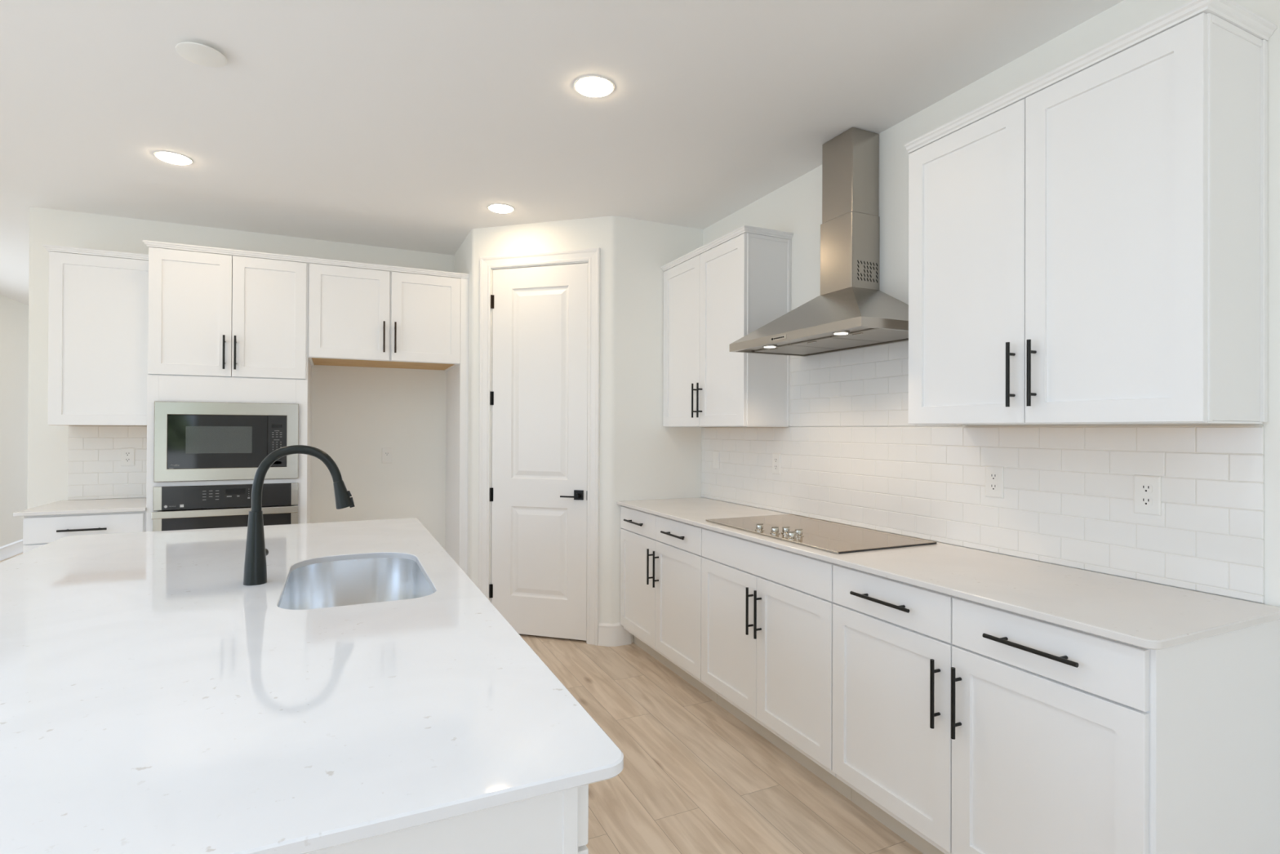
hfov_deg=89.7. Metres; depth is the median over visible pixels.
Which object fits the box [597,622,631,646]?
baseboard
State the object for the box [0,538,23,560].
baseboard
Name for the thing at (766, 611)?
base cabinet
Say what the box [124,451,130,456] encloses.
receptacle
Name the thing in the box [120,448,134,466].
wall outlet
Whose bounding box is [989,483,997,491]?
receptacle
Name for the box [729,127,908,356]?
range hood
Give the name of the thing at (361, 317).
upper cabinet
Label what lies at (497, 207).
recessed light
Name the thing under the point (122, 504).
countertop
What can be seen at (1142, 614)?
countertop
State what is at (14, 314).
wall
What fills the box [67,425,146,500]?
tile backsplash
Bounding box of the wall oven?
[151,482,298,531]
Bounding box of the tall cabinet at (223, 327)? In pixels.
[142,240,311,531]
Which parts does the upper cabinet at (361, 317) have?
door, rail, handle, crown moulding, handle, door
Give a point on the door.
(539, 397)
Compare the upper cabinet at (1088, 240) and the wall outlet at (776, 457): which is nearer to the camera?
the upper cabinet at (1088, 240)
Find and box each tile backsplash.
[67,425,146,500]
[701,340,1264,603]
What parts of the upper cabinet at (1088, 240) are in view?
door, handle, handle, light rail, crown moulding, door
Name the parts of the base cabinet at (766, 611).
door, handle, handle, door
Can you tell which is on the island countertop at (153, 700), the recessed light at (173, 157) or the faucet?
the faucet
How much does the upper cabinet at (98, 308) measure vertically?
1.041 m
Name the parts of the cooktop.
knob, edge trim, knob, knob, knob, knob, edge trim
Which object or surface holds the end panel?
on the floor
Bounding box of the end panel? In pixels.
[445,273,469,575]
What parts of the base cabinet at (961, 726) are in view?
handle, drawer, door, handle, handle, handle, drawer, door, panel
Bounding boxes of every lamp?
[762,344,777,347]
[831,330,849,334]
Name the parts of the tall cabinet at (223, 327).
door, handle, crown moulding, frame, handle, door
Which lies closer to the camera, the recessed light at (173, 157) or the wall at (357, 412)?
the recessed light at (173, 157)
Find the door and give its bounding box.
[488,262,587,639]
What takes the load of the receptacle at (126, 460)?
attached to the wall outlet at (127, 455)
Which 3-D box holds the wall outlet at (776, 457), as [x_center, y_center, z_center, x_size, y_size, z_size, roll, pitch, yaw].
[0.762,0.205,3.596,0.008,0.117,0.072,0,0,-25]
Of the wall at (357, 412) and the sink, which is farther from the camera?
the wall at (357, 412)
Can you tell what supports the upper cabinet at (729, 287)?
attached to the wall at (795, 207)
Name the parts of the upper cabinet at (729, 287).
door, handle, handle, door, light rail, crown moulding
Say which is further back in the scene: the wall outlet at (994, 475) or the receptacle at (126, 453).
the receptacle at (126, 453)
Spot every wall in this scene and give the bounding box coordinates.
[0,294,28,546]
[26,206,453,550]
[453,215,702,642]
[702,0,1279,607]
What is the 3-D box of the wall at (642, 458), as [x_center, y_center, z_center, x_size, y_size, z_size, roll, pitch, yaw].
[-0.592,0.022,4.476,1.996,2.725,0.601,0,0,20]
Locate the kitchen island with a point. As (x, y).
(557, 822)
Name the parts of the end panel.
crown moulding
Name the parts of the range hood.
control panel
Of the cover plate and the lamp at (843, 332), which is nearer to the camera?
the cover plate
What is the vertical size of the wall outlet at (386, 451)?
0.117 m
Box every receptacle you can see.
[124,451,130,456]
[124,457,130,462]
[989,472,997,480]
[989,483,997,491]
[1139,483,1152,493]
[1139,496,1152,506]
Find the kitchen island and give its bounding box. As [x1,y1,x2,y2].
[306,784,588,853]
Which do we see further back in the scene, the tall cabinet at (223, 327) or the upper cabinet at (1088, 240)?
the tall cabinet at (223, 327)
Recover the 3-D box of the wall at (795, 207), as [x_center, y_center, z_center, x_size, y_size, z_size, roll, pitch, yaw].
[0.289,0.026,4.775,0.120,2.725,15.600,0,0,-25]
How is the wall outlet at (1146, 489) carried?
attached to the tile backsplash at (1068, 500)
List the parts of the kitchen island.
drawer, door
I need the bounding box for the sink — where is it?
[279,557,434,609]
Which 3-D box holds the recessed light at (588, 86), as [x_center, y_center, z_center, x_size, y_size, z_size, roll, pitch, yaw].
[-0.181,-1.340,2.542,0.166,0.012,0.166,0,0,-25]
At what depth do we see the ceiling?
2.67 m
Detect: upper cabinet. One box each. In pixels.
[41,244,148,425]
[307,257,461,371]
[661,225,793,426]
[904,0,1276,425]
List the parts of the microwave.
door, control panel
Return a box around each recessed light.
[152,151,193,164]
[487,203,515,213]
[573,75,615,97]
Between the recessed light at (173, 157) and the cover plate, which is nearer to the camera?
the cover plate
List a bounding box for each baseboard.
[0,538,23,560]
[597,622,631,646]
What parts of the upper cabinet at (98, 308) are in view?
crown moulding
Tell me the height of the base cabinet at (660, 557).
0.893 m
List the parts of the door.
lever, handle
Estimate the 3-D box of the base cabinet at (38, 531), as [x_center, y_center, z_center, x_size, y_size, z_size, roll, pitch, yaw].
[-3.200,0.926,3.834,0.540,0.893,0.666,0,0,-25]
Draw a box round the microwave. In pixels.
[153,400,298,482]
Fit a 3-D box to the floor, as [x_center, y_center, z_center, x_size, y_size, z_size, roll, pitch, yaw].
[-2.211,1.405,3.627,5.670,0.060,15.950,0,0,-25]
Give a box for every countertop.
[0,517,623,853]
[13,497,146,516]
[616,497,1279,649]
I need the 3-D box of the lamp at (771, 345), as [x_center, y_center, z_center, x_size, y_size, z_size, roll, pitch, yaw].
[0.611,-0.380,3.029,0.068,0.007,0.068,0,0,33]
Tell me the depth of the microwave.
3.82 m
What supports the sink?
in the island countertop at (153, 700)
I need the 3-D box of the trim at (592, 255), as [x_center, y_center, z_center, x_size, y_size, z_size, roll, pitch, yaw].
[-0.655,0.121,4.257,0.853,2.525,0.131,0,0,16]
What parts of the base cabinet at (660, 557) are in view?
handle, drawer, door, handle, handle, handle, door, drawer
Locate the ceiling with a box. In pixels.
[0,0,1124,305]
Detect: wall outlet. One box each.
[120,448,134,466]
[382,447,391,463]
[772,453,781,474]
[985,465,1004,498]
[1133,475,1160,515]
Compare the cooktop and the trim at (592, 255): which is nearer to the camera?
the cooktop
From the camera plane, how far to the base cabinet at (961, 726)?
1.65 m
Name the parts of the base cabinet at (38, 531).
door, handle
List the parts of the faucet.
spout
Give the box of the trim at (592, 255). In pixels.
[478,247,600,645]
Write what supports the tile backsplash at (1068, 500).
attached to the wall at (795, 207)
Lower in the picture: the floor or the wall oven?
the floor
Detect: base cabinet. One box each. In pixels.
[22,511,146,553]
[620,506,717,703]
[701,528,851,800]
[832,564,1279,853]
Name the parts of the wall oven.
handle, door, door glass, control panel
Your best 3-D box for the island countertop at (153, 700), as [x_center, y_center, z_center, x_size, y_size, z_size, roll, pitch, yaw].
[-1.211,0.468,1.794,1.400,0.020,2.662,0,0,-25]
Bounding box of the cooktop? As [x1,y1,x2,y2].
[705,514,937,553]
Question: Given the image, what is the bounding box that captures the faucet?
[243,444,355,585]
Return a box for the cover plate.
[175,41,226,67]
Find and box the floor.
[0,552,923,853]

